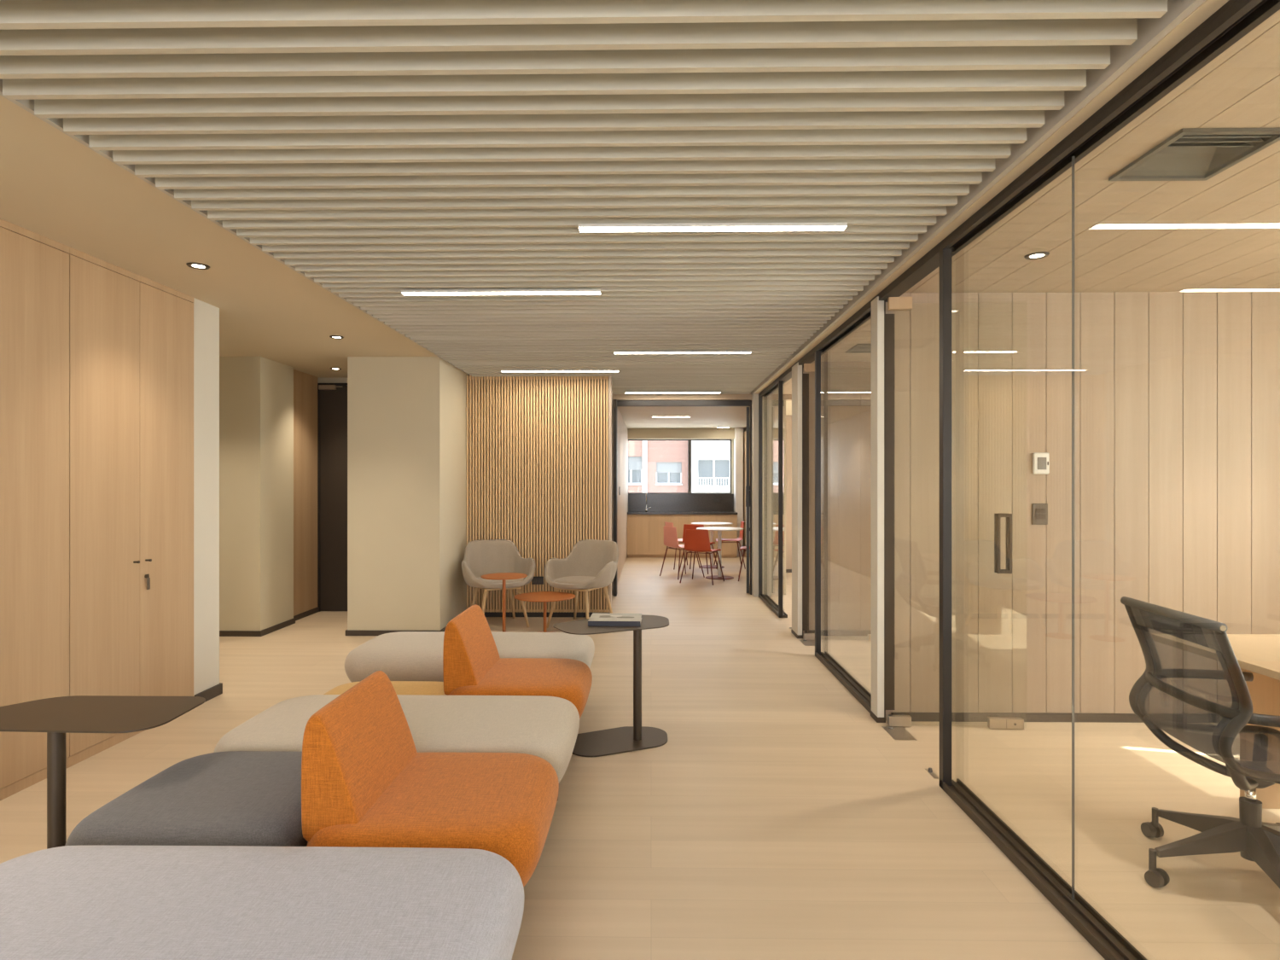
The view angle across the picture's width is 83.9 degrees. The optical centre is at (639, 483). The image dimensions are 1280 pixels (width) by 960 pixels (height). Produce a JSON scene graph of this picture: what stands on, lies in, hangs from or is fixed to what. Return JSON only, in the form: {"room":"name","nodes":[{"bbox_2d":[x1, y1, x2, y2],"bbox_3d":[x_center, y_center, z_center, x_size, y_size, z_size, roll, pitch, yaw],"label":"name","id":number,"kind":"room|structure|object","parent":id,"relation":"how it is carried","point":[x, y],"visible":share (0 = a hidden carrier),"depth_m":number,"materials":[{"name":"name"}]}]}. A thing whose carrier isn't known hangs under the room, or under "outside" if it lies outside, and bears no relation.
{"room":"lobby","nodes":[
{"label":"lobby","id":0,"kind":"room"},
{"bbox_2d":[193,298,219,696],"bbox_3d":[-3.091,0.105,4.616,0.575,2.590,0.265,0,0,1],"label":"wall","id":1,"kind":"structure","parent":0,"point":[206,316],"depth_m":4.60,"materials":[{"name":"grey paint"}]},
{"bbox_2d":[194,682,222,702],"bbox_3d":[-3.083,1.365,4.625,0.590,0.070,0.272,0,0,1],"label":"baseboard","id":2,"kind":"structure","parent":1,"relation":"attached to","point":[216,690],"depth_m":4.64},
{"bbox_2d":[219,356,293,630],"bbox_3d":[-4.772,0.105,7.920,2.610,2.590,2.710,0,0,1],"label":"wall","id":3,"kind":"structure","parent":0,"point":[256,393],"depth_m":6.55,"materials":[{"name":"white paint"}]},
{"bbox_2d":[219,617,295,636],"bbox_3d":[-4.781,1.375,6.865,2.625,0.050,0.630,0,0,1],"label":"baseboard","id":4,"kind":"structure","parent":3,"relation":"attached to","point":[222,633],"depth_m":6.54,"materials":[{"name":"wood"}]},
{"bbox_2d":[293,369,317,616],"bbox_3d":[-3.546,0.092,7.479,0.025,2.525,0.645,0,0,1],"label":"panelling","id":5,"kind":"structure","parent":3,"relation":"attached to","point":[305,385],"depth_m":7.50,"materials":[{"name":"brown wood"}]},
{"bbox_2d":[293,607,319,620],"bbox_3d":[-3.539,1.375,7.479,0.039,0.050,0.645,0,0,1],"label":"baseboard","id":6,"kind":"structure","parent":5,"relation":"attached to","point":[308,613],"depth_m":7.53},
{"bbox_2d":[317,378,347,383],"bbox_3d":[-3.102,0.105,7.899,0.950,2.590,0.100,0,0,1],"label":"wall","id":7,"kind":"structure","parent":0,"point":[319,380],"depth_m":7.85,"materials":[{"name":"white paint"}]},
{"bbox_2d":[317,383,347,611],"bbox_3d":[-3.096,0.147,7.809,0.875,2.505,0.080,0,0,1],"label":"door","id":8,"kind":"structure","parent":7,"relation":"in","point":[332,398],"depth_m":7.81,"materials":[{"name":"paint"}]},
{"bbox_2d":[347,356,467,630],"bbox_3d":[-2.250,0.105,7.901,0.855,2.590,2.670,0,0,1],"label":"wall","id":9,"kind":"structure","parent":0,"point":[407,416],"depth_m":6.57,"materials":[{"name":"white paint"}]},
{"bbox_2d":[345,626,446,635],"bbox_3d":[-2.261,1.375,7.195,0.885,0.050,1.283,0,0,1],"label":"baseboard","id":10,"kind":"structure","parent":9,"relation":"attached to","point":[347,632],"depth_m":6.56,"materials":[{"name":"wood"}]},
{"bbox_2d":[466,374,605,609],"bbox_3d":[-1.060,0.125,8.242,1.513,2.550,1.452,0,0,1],"label":"wall","id":11,"kind":"structure","parent":0,"point":[467,375],"depth_m":7.51,"materials":[{"name":"wood"}]},
{"bbox_2d":[613,399,751,596],"bbox_3d":[0.543,0.172,8.968,1.743,2.455,0.210,0,0,1],"label":"door frame","id":12,"kind":"structure","parent":11,"relation":"attached to","point":[616,403],"depth_m":8.98,"materials":[{"name":"black metal"}]},
{"bbox_2d":[466,375,608,612],"bbox_3d":[-1.071,0.105,7.501,1.515,2.490,0.030,0,0,1],"label":"wall slat","id":13,"kind":"structure","parent":0,"point":[476,380],"depth_m":7.49,"materials":[{"name":"brown wood"}]},
{"bbox_2d":[531,576,543,584],"bbox_3d":[-1.074,1.015,7.481,0.124,0.084,0.014,0,0,1],"label":"wall socket","id":14,"kind":"object","parent":13,"relation":"attached to","point":[536,580],"visible":0.81,"depth_m":7.48,"materials":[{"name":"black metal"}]},
{"bbox_2d":[484,611,610,617],"bbox_3d":[-1.063,1.375,7.490,1.500,0.050,0.026,0,0,1],"label":"baseboard slat","id":15,"kind":"structure","parent":13,"relation":"attached to","point":[486,613],"depth_m":7.48,"materials":[{"name":"black metal"}]},
{"bbox_2d":[0,0,1167,394],"bbox_3d":[-2.418,-1.235,3.038,7.470,0.210,12.400,0,0,1],"label":"ceiling","id":16,"kind":"structure","parent":0,"point":[379,149],"depth_m":2.48,"materials":[{"name":"brown wood"}]},
{"bbox_2d":[186,262,209,269],"bbox_3d":[-2.366,-1.166,3.817,0.110,0.008,0.110,0,0,1],"label":"recessed light","id":17,"kind":"object","parent":16,"relation":"in","point":[195,265],"visible":1,"depth_m":3.81,"materials":[{"name":"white metal"}]},
{"bbox_2d":[0,78,469,374],"bbox_3d":[-1.868,-1.225,3.054,0.020,0.150,12.050,0,0,1],"label":"trim","id":18,"kind":"structure","parent":16,"relation":"attached to","point":[28,105],"depth_m":2.66,"materials":[{"name":"paint"}]},
{"bbox_2d":[401,289,600,295],"bbox_3d":[-0.813,-1.123,4.178,1.165,0.014,0.062,0,0,1],"label":"recessed light","id":19,"kind":"object","parent":16,"relation":"in","point":[498,292],"visible":1,"depth_m":4.15,"materials":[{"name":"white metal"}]},
{"bbox_2d":[401,291,600,295],"bbox_3d":[-0.813,-1.120,4.178,1.161,0.008,0.058,0,0,1],"label":"diffuser","id":20,"kind":"object","parent":19,"relation":"attached to","point":[404,293],"depth_m":4.17,"materials":[{"name":"plastic"}]},
{"bbox_2d":[500,369,618,372],"bbox_3d":[-0.795,-1.123,7.083,1.165,0.014,0.062,0,0,1],"label":"recessed light","id":21,"kind":"object","parent":16,"relation":"in","point":[502,370],"visible":1,"depth_m":7.06,"materials":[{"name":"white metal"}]},
{"bbox_2d":[501,371,618,372],"bbox_3d":[-0.795,-1.120,7.083,1.161,0.008,0.058,0,0,1],"label":"diffuser","id":22,"kind":"object","parent":21,"relation":"attached to","point":[502,371],"depth_m":7.09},
{"bbox_2d":[625,391,720,393],"bbox_3d":[0.402,-1.123,8.750,1.165,0.014,0.062,0,0,1],"label":"recessed light","id":23,"kind":"object","parent":16,"relation":"in","point":[625,392],"visible":1,"depth_m":8.74,"materials":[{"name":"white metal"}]},
{"bbox_2d":[625,392,720,393],"bbox_3d":[0.402,-1.120,8.750,1.161,0.008,0.058,0,0,1],"label":"diffuser","id":24,"kind":"object","parent":23,"relation":"attached to","point":[625,392],"depth_m":8.75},
{"bbox_2d":[614,350,751,354],"bbox_3d":[0.363,-1.123,6.080,1.165,0.014,0.062,0,0,1],"label":"recessed light","id":25,"kind":"object","parent":16,"relation":"in","point":[615,352],"visible":1,"depth_m":6.06,"materials":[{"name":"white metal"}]},
{"bbox_2d":[614,352,750,354],"bbox_3d":[0.363,-1.120,6.080,1.161,0.008,0.058,0,0,1],"label":"diffuser","id":26,"kind":"object","parent":25,"relation":"attached to","point":[614,352],"depth_m":6.07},
{"bbox_2d":[578,222,847,232],"bbox_3d":[0.315,-1.123,3.120,1.165,0.014,0.062,0,0,1],"label":"recessed light","id":27,"kind":"object","parent":16,"relation":"in","point":[728,226],"visible":1,"depth_m":3.10,"materials":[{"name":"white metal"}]},
{"bbox_2d":[578,226,846,232],"bbox_3d":[0.315,-1.120,3.120,1.161,0.008,0.058,0,0,1],"label":"diffuser","id":28,"kind":"object","parent":27,"relation":"attached to","point":[582,229],"depth_m":3.12,"materials":[{"name":"plastic"}]},
{"bbox_2d":[611,393,623,595],"bbox_3d":[-0.365,0.100,11.582,0.150,2.600,5.250,0,0,1],"label":"wall","id":29,"kind":"structure","parent":0,"point":[612,393],"depth_m":8.96,"materials":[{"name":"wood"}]},
{"bbox_2d":[608,375,611,612],"bbox_3d":[-0.340,0.130,8.212,0.094,2.540,1.488,0,0,1],"label":"trim","id":30,"kind":"structure","parent":29,"relation":"attached to","point":[609,376],"depth_m":7.47,"materials":[{"name":"brown wood"}]},
{"bbox_2d":[616,406,628,583],"bbox_3d":[-0.284,0.150,11.631,0.014,2.420,4.850,0,0,1],"label":"panelling","id":31,"kind":"object","parent":29,"relation":"attached to","point":[622,431],"visible":0.86,"depth_m":11.09,"materials":[{"name":"paint"}]},
{"bbox_2d":[0,556,1279,959],"bbox_3d":[-0.564,1.460,5.559,11.100,0.120,17.500,0,0,1],"label":"floor","id":32,"kind":"structure","parent":0,"point":[775,818],"depth_m":3.06,"materials":[{"name":"brown wood"}]},
{"bbox_2d":[0,218,69,800],"bbox_3d":[-3.018,0.115,3.041,0.450,2.570,0.958,0,0,1],"label":"tall cabinet","id":33,"kind":"object","parent":32,"relation":"on","point":[34,267],"visible":0.84,"depth_m":3.30,"materials":[{"name":"brown wood"}]},
{"bbox_2d":[0,695,205,849],"bbox_3d":[-1.905,1.085,2.380,0.750,0.630,0.420,0,0,1],"label":"side table","id":34,"kind":"object","parent":32,"relation":"on","point":[57,717],"visible":0.54,"depth_m":2.33,"materials":[{"name":"brown metal"}]},
{"bbox_2d":[69,247,194,767],"bbox_3d":[-3.003,0.115,4.001,0.450,2.570,0.957,0,0,1],"label":"tall cabinet","id":35,"kind":"object","parent":32,"relation":"on","point":[131,334],"visible":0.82,"depth_m":3.92,"materials":[{"name":"brown wood"}]},
{"bbox_2d":[64,750,307,846],"bbox_3d":[-1.317,1.177,2.286,0.686,0.446,0.686,0,0,1],"label":"ottoman","id":36,"kind":"object","parent":32,"relation":"on","point":[229,798],"visible":0.48,"depth_m":2.11,"materials":[{"name":"grey fabric"}]},
{"bbox_2d":[0,845,524,959],"bbox_3d":[-0.980,1.173,1.591,1.385,0.455,0.685,0,0,1],"label":"upholstered bench","id":37,"kind":"object","parent":32,"relation":"on","point":[66,902],"visible":1,"depth_m":1.61,"materials":[{"name":"grey fabric"}]},
{"bbox_2d":[323,680,445,695],"bbox_3d":[-1.325,1.242,3.671,0.746,0.316,0.686,0,0,1],"label":"ottoman","id":38,"kind":"object","parent":32,"relation":"on","point":[413,688],"visible":0.19,"depth_m":3.79,"materials":[{"name":"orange fabric"}]},
{"bbox_2d":[213,694,579,843],"bbox_3d":[-0.959,1.177,2.970,1.385,0.446,0.685,0,0,1],"label":"upholstered bench","id":39,"kind":"object","parent":32,"relation":"on","point":[546,728],"visible":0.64,"depth_m":2.82,"materials":[{"name":"beige fabric"}]},
{"bbox_2d":[213,694,579,782],"bbox_3d":[-0.959,1.087,2.970,1.390,0.266,0.690,0,0,1],"label":"seat cushion","id":40,"kind":"object","parent":39,"relation":"on","point":[546,728],"depth_m":2.82,"materials":[{"name":"beige fabric"}]},
{"bbox_2d":[301,670,558,887],"bbox_3d":[-0.623,1.028,2.275,0.686,0.743,0.686,0,0,1],"label":"lounge chair","id":41,"kind":"object","parent":32,"relation":"on","point":[365,782],"visible":0.83,"depth_m":2.11,"materials":[{"name":"orange fabric"}]},
{"bbox_2d":[306,752,558,887],"bbox_3d":[-0.623,1.087,2.275,0.690,0.266,0.690,0,0,1],"label":"seat cushion","id":42,"kind":"object","parent":41,"relation":"on","point":[502,804],"depth_m":2.10,"materials":[{"name":"orange fabric"}]},
{"bbox_2d":[344,631,594,682],"bbox_3d":[-1.005,1.177,4.361,1.434,0.446,0.685,0,0,1],"label":"upholstered bench","id":43,"kind":"object","parent":32,"relation":"on","point":[401,655],"visible":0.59,"depth_m":4.10,"materials":[{"name":"beige fabric"}]},
{"bbox_2d":[461,539,535,627],"bbox_3d":[-1.425,0.991,7.113,0.724,0.826,0.676,0,0,-26],"label":"lounge chair","id":44,"kind":"object","parent":32,"relation":"on","point":[481,557],"visible":0.83,"depth_m":7.28,"materials":[{"name":"beige fabric"}]},
{"bbox_2d":[480,572,527,632],"bbox_3d":[-1.244,1.120,6.520,0.420,0.560,0.420,0,0,1],"label":"round side table","id":45,"kind":"object","parent":32,"relation":"on","point":[501,576],"visible":0.69,"depth_m":6.51,"materials":[{"name":"orange paint"}]},
{"bbox_2d":[442,604,592,718],"bbox_3d":[-0.601,1.028,3.660,0.686,0.743,0.686,0,0,1],"label":"lounge chair","id":46,"kind":"object","parent":32,"relation":"on","point":[473,665],"visible":0.66,"depth_m":3.47,"materials":[{"name":"orange fabric"}]},
{"bbox_2d":[448,657,592,718],"bbox_3d":[-0.601,1.087,3.660,0.690,0.266,0.690,0,0,1],"label":"seat cushion","id":47,"kind":"object","parent":46,"relation":"on","point":[569,679],"depth_m":3.48,"materials":[{"name":"orange fabric"}]},
{"bbox_2d":[514,591,575,632],"bbox_3d":[-0.882,1.220,6.614,0.562,0.358,0.562,0,0,1],"label":"round side table","id":48,"kind":"object","parent":32,"relation":"on","point":[539,596],"visible":0.8,"depth_m":6.60,"materials":[{"name":"orange paint"}]},
{"bbox_2d":[544,539,618,628],"bbox_3d":[-0.565,0.991,7.069,0.724,0.826,0.676,0,0,28],"label":"lounge chair","id":49,"kind":"object","parent":32,"relation":"on","point":[591,564],"visible":1,"depth_m":7.20,"materials":[{"name":"beige fabric"}]},
{"bbox_2d":[552,614,669,756],"bbox_3d":[-0.129,1.085,3.925,0.666,0.630,0.460,0,0,-29],"label":"side table","id":50,"kind":"object","parent":32,"relation":"on","point":[619,740],"visible":0.75,"depth_m":3.86,"materials":[{"name":"brown metal"}]},
{"bbox_2d":[587,612,641,626],"bbox_3d":[-0.135,0.756,3.972,0.284,0.028,0.237,0,0,2],"label":"book","id":51,"kind":"object","parent":50,"relation":"on","point":[596,619],"visible":1,"depth_m":3.89,"materials":[{"name":"paper"}]},
{"bbox_2d":[599,615,634,617],"bbox_3d":[-0.129,0.743,3.982,0.199,0.001,0.074,0,0,2],"label":"picture","id":52,"kind":"object","parent":51,"relation":"on","point":[601,616],"depth_m":3.99},
{"bbox_2d":[662,521,700,570],"bbox_3d":[0.681,1.019,11.939,0.496,0.766,0.507,0,0,-21],"label":"cafe chair","id":53,"kind":"object","parent":32,"relation":"on","point":[666,524],"visible":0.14,"depth_m":11.80,"materials":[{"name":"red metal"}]},
{"bbox_2d":[627,514,737,558],"bbox_3d":[0.799,0.990,13.759,2.080,0.820,0.580,0,0,1],"label":"cabinet","id":54,"kind":"object","parent":32,"relation":"on","point":[645,532],"depth_m":13.47,"materials":[{"name":"brown wood"}]},
{"bbox_2d":[627,511,737,514],"bbox_3d":[0.802,0.560,13.754,2.085,0.040,0.610,0,0,1],"label":"countertop","id":55,"kind":"structure","parent":54,"relation":"on","point":[628,512],"depth_m":13.46,"materials":[{"name":"grey stone"}]},
{"bbox_2d":[659,525,704,579],"bbox_3d":[0.628,1.019,10.729,0.496,0.766,0.507,0,0,-31],"label":"cafe chair","id":56,"kind":"object","parent":32,"relation":"on","point":[671,540],"visible":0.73,"depth_m":10.62,"materials":[{"name":"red plastic"}]},
{"bbox_2d":[679,523,717,574],"bbox_3d":[0.935,1.019,11.362,0.507,0.766,0.496,0,0,26],"label":"cafe chair","id":57,"kind":"object","parent":32,"relation":"on","point":[685,526],"visible":0.24,"depth_m":11.24,"materials":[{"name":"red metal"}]},
{"bbox_2d":[679,529,724,585],"bbox_3d":[0.886,1.019,10.143,0.507,0.766,0.496,0,0,26],"label":"cafe chair","id":58,"kind":"object","parent":32,"relation":"on","point":[698,541],"visible":1,"depth_m":9.96,"materials":[{"name":"red plastic"}]},
{"bbox_2d":[691,522,733,568],"bbox_3d":[1.207,1.030,11.983,0.700,0.740,0.700,0,0,1],"label":"cafe table","id":59,"kind":"object","parent":32,"relation":"on","point":[711,524],"visible":0.88,"depth_m":11.96,"materials":[{"name":"white laminate"}]},
{"bbox_2d":[696,526,743,579],"bbox_3d":[1.185,1.030,10.603,0.700,0.740,0.700,0,0,1],"label":"cafe table","id":60,"kind":"object","parent":32,"relation":"on","point":[719,529],"visible":0.91,"depth_m":10.58,"materials":[{"name":"white laminate"}]},
{"bbox_2d":[713,521,745,569],"bbox_3d":[1.506,1.019,11.978,0.496,0.766,0.507,0,0,1],"label":"cafe chair","id":61,"kind":"object","parent":32,"relation":"on","point":[741,536],"visible":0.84,"depth_m":12.02,"materials":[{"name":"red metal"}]},
{"bbox_2d":[738,546,750,581],"bbox_3d":[1.688,1.019,10.434,0.496,0.766,0.507,0,0,9],"label":"cafe chair","id":62,"kind":"object","parent":32,"relation":"on","point":[744,548],"visible":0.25,"depth_m":10.27,"materials":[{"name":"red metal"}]},
{"bbox_2d":[743,430,750,557],"bbox_3d":[2.339,0.200,13.748,0.650,2.400,0.535,0,0,1],"label":"tall cabinet","id":63,"kind":"object","parent":32,"relation":"on","point":[744,433],"visible":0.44,"depth_m":13.60,"materials":[{"name":"brown wood"}]},
{"bbox_2d":[745,485,750,506],"bbox_3d":[2.321,0.235,13.508,0.620,0.390,0.055,0,0,1],"label":"oven","id":64,"kind":"object","parent":63,"relation":"in","point":[746,485],"depth_m":13.51,"materials":[{"name":"metal"}]},
{"bbox_2d":[751,393,758,596],"bbox_3d":[1.444,0.100,8.969,0.065,2.600,0.260,0,0,1],"label":"pier","id":65,"kind":"object","parent":32,"relation":"on","point":[755,396],"visible":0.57,"depth_m":8.84,"materials":[{"name":"grey paint"}]},
{"bbox_2d":[758,377,787,617],"bbox_3d":[1.507,0.141,8.137,0.090,2.517,1.400,0,0,1],"label":"glass wall","id":66,"kind":"structure","parent":32,"relation":"on","point":[777,609],"depth_m":7.84,"materials":[{"name":"brown metal"}]},
{"bbox_2d":[799,640,814,645],"bbox_3d":[1.488,1.396,6.268,0.120,0.007,0.220,0,0,1],"label":"floor hinge","id":67,"kind":"object","parent":32,"relation":"on","point":[806,642],"depth_m":6.25,"materials":[{"name":"metal"}]},
{"bbox_2d":[881,726,916,740],"bbox_3d":[1.452,1.396,3.998,0.120,0.007,0.220,0,0,1],"label":"floor hinge","id":68,"kind":"object","parent":32,"relation":"on","point":[899,733],"depth_m":3.99,"materials":[{"name":"metal"}]},
{"bbox_2d":[814,0,1279,959],"bbox_3d":[1.421,0.141,2.596,0.090,2.517,6.435,0,0,1],"label":"glass wall","id":69,"kind":"structure","parent":32,"relation":"on","point":[1235,19],"depth_m":2.57,"materials":[{"name":"glass"}]},
{"bbox_2d":[779,347,825,380],"bbox_3d":[1.483,-1.096,6.625,0.090,0.042,1.625,0,0,1],"label":"trim","id":70,"kind":"structure","parent":69,"relation":"attached to","point":[809,357],"depth_m":6.34,"materials":[{"name":"black metal"}]},
{"bbox_2d":[871,296,884,717],"bbox_3d":[1.413,0.135,4.241,0.040,2.470,0.125,0,0,1],"label":"wall end","id":71,"kind":"object","parent":69,"relation":"attached to","point":[877,306],"visible":0.87,"depth_m":4.18,"materials":[{"name":"grey paint"}]},
{"bbox_2d":[872,243,958,302],"bbox_3d":[1.439,-1.096,3.803,0.090,0.042,1.000,0,0,1],"label":"trim","id":72,"kind":"structure","parent":69,"relation":"attached to","point":[929,262],"depth_m":3.70,"materials":[{"name":"black metal"}]},
{"bbox_2d":[887,296,1023,729],"bbox_3d":[1.818,0.160,4.087,0.770,2.469,0.050,0,0,4],"label":"door","id":73,"kind":"structure","parent":69,"relation":"in","point":[893,303],"depth_m":4.08,"materials":[{"name":"clear glass"}]},
{"bbox_2d":[751,0,1205,395],"bbox_3d":[1.320,-1.210,3.005,0.023,0.180,12.050,0,0,1],"label":"trim","id":74,"kind":"structure","parent":69,"relation":"attached to","point":[1150,31],"depth_m":2.28,"materials":[{"name":"paint"}]},
{"bbox_2d":[755,0,1228,393],"bbox_3d":[1.399,-1.208,3.004,0.135,0.183,12.050,0,0,1],"label":"trim","id":75,"kind":"structure","parent":69,"relation":"attached to","point":[1206,9],"depth_m":2.28,"materials":[{"name":"paint"}]},
{"bbox_2d":[1120,596,1279,888],"bbox_3d":[2.116,0.921,2.482,0.702,0.958,0.724,0,0,6],"label":"office chair","id":76,"kind":"object","parent":32,"relation":"on","point":[1257,840],"visible":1,"depth_m":2.47,"materials":[{"name":"grey"}]},
{"bbox_2d":[1151,634,1279,808],"bbox_3d":[2.635,1.030,2.219,0.800,0.740,1.820,0,0,1],"label":"desk","id":77,"kind":"object","parent":32,"relation":"on","point":[1259,654],"visible":0.45,"depth_m":3.07,"materials":[{"name":"brown wood"}]},
{"bbox_2d":[613,391,791,401],"bbox_3d":[2.206,-1.200,9.017,5.370,0.280,0.140,0,0,1],"label":"lintel","id":78,"kind":"object","parent":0,"point":[619,397],"depth_m":8.97,"materials":[{"name":"brown wood"}]},
{"bbox_2d":[617,401,791,429],"bbox_3d":[2.246,-1.212,11.596,5.370,0.255,5.140,0,0,1],"label":"ceiling","id":79,"kind":"structure","parent":0,"point":[633,416],"depth_m":11.54,"materials":[{"name":"white paint"}]},
{"bbox_2d":[651,415,689,417],"bbox_3d":[0.498,-1.078,11.414,0.600,0.014,0.050,0,0,1],"label":"recessed light","id":80,"kind":"object","parent":79,"relation":"in","point":[652,416],"visible":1,"depth_m":11.39,"materials":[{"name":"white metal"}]},
{"bbox_2d":[659,429,750,494],"bbox_3d":[2.286,0.030,14.156,5.370,2.740,0.220,0,0,1],"label":"wall","id":81,"kind":"structure","parent":0,"point":[744,430],"depth_m":14.05,"materials":[{"name":"white paint"}]},
{"bbox_2d":[628,438,731,494],"bbox_3d":[0.786,-0.345,14.187,2.070,1.090,0.065,0,0,1],"label":"window","id":82,"kind":"structure","parent":81,"relation":"in","point":[730,439],"depth_m":14.15,"materials":[{"name":"metal"}]},
{"bbox_2d":[628,494,733,511],"bbox_3d":[0.806,0.367,14.052,2.085,0.345,0.025,0,0,1],"label":"backsplash","id":83,"kind":"structure","parent":81,"relation":"attached to","point":[636,502],"depth_m":14.04,"materials":[{"name":"grey stone"}]},
{"bbox_2d":[628,428,734,439],"bbox_3d":[0.849,-0.985,13.993,2.177,0.200,0.150,0,0,1],"label":"roller blind","id":84,"kind":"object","parent":81,"relation":"attached to","point":[633,433],"depth_m":13.92,"materials":[{"name":"fabric"}]},
{"bbox_2d":[733,427,743,556],"bbox_3d":[1.916,0.158,13.887,0.140,2.485,0.330,0,0,1],"label":"column","id":85,"kind":"structure","parent":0,"point":[738,440],"depth_m":13.72,"materials":[{"name":"white paint"}]},
{"bbox_2d":[762,399,785,594],"bbox_3d":[1.677,0.100,10.150,0.363,2.600,2.350,0,0,1],"label":"wall","id":86,"kind":"structure","parent":0,"point":[770,407],"depth_m":8.98,"materials":[{"name":"white paint"}]},
{"bbox_2d":[746,407,750,593],"bbox_3d":[1.453,0.205,9.487,0.068,2.370,0.850,0,0,9],"label":"door","id":87,"kind":"structure","parent":86,"relation":"in","point":[747,408],"depth_m":9.07,"materials":[{"name":"black metal"}]},
{"bbox_2d":[785,415,791,569],"bbox_3d":[3.376,0.050,11.299,3.100,2.700,0.100,0,0,1],"label":"wall","id":88,"kind":"structure","parent":0,"point":[788,418],"depth_m":11.26,"materials":[{"name":"paint"}]},
{"bbox_2d":[802,361,871,635],"bbox_3d":[3.166,0.050,6.601,3.375,2.700,0.100,0,0,1],"label":"wall","id":89,"kind":"structure","parent":0,"point":[846,386],"depth_m":6.57,"materials":[{"name":"brown wood"}]},
{"bbox_2d":[791,362,802,634],"bbox_3d":[1.450,0.135,6.583,0.040,2.470,0.270,0,0,1],"label":"post","id":90,"kind":"object","parent":89,"relation":"attached to","point":[796,369],"visible":0.89,"depth_m":6.46,"materials":[{"name":"grey paint"}]},
{"bbox_2d":[791,365,808,638],"bbox_3d":[1.480,0.150,6.581,0.109,2.500,0.274,0,0,1],"label":"trim","id":91,"kind":"structure","parent":89,"relation":"attached to","point":[805,376],"depth_m":6.46,"materials":[{"name":"brown metal"}]},
{"bbox_2d":[804,629,871,635],"bbox_3d":[3.112,1.375,6.547,3.180,0.050,0.016,0,0,1],"label":"baseboard","id":92,"kind":"structure","parent":89,"relation":"attached to","point":[823,632],"depth_m":6.56,"materials":[{"name":"wood"}]},
{"bbox_2d":[770,9,1279,394],"bbox_3d":[3.168,-1.234,5.326,3.330,0.213,12.050,0,0,1],"label":"ceiling","id":93,"kind":"structure","parent":0,"point":[1220,233],"depth_m":3.06,"materials":[{"name":"brown wood"}]},
{"bbox_2d":[845,343,871,353],"bbox_3d":[1.932,-1.188,5.896,0.360,0.146,0.350,0,0,1],"label":"ceiling vent","id":94,"kind":"object","parent":93,"relation":"in","point":[858,348],"visible":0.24,"depth_m":6.01,"materials":[{"name":"metal"}]},
{"bbox_2d":[1024,251,1049,260],"bbox_3d":[1.955,-1.123,3.510,0.110,0.008,0.110,0,0,1],"label":"recessed light","id":95,"kind":"object","parent":93,"relation":"in","point":[1038,255],"visible":1,"depth_m":3.51,"materials":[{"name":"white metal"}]},
{"bbox_2d":[1108,127,1279,180],"bbox_3d":[1.901,-1.188,2.439,0.355,0.146,0.367,0,0,1],"label":"ceiling vent","id":96,"kind":"object","parent":93,"relation":"in","point":[1189,154],"visible":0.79,"depth_m":2.49,"materials":[{"name":"metal"}]},
{"bbox_2d":[885,291,1279,720],"bbox_3d":[3.129,0.050,4.237,3.375,2.700,0.100,0,0,1],"label":"wall","id":97,"kind":"structure","parent":0,"point":[1177,394],"depth_m":4.20,"materials":[{"name":"brown wood"}]},
{"bbox_2d":[803,363,871,640],"bbox_3d":[1.853,0.160,6.352,0.770,2.469,0.050,0,0,4],"label":"door","id":98,"kind":"structure","parent":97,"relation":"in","point":[807,367],"depth_m":6.36,"materials":[{"name":"clear glass"}]},
{"bbox_2d":[870,300,894,722],"bbox_3d":[1.444,0.150,4.239,0.109,2.500,0.129,0,0,1],"label":"trim","id":99,"kind":"structure","parent":97,"relation":"attached to","point":[888,318],"depth_m":4.19,"materials":[{"name":"brown metal"}]},
{"bbox_2d":[1031,503,1047,524],"bbox_3d":[2.353,0.178,4.192,0.090,0.124,0.014,0,0,1],"label":"light switch","id":100,"kind":"object","parent":97,"relation":"attached to","point":[1039,511],"visible":1,"depth_m":4.19,"materials":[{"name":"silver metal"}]},
{"bbox_2d":[1032,452,1049,474],"bbox_3d":[2.357,-0.120,4.189,0.096,0.128,0.024,0,0,1],"label":"thermostat","id":101,"kind":"object","parent":97,"relation":"attached to","point":[1040,460],"visible":1,"depth_m":4.18,"materials":[{"name":"white plastic"}]},
{"bbox_2d":[890,712,1223,722],"bbox_3d":[3.075,1.375,4.183,3.180,0.050,0.016,0,0,1],"label":"baseboard","id":102,"kind":"structure","parent":97,"relation":"attached to","point":[916,717],"depth_m":4.18,"materials":[{"name":"wood"}]},
{"label":"outside","id":103,"kind":"structure","parent":0,"visible":0},
{"bbox_3d":[2.655,10.500,9.960,85.000,0.200,100.000,0,0,1],"label":"street","id":104,"kind":"object","parent":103,"visible":0},
{"bbox_2d":[628,440,729,492],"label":"window","id":105,"kind":"structure","parent":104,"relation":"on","point":[654,466],"depth_m":39.97,"materials":[{"name":"glass"}]},
{"bbox_2d":[628,456,642,470],"bbox_3d":[-0.500,-1.163,40.123,1.250,0.775,0.020,0,0,1],"label":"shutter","id":106,"kind":"object","parent":105,"relation":"hanging from","point":[634,462],"depth_m":40.11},
{"bbox_2d":[656,462,681,472],"bbox_3d":[1.624,-0.915,40.090,1.440,0.610,0.020,0,0,1],"label":"shutter","id":107,"kind":"object","parent":105,"relation":"hanging from","point":[660,467],"depth_m":40.08,"materials":[{"name":"plastic"}]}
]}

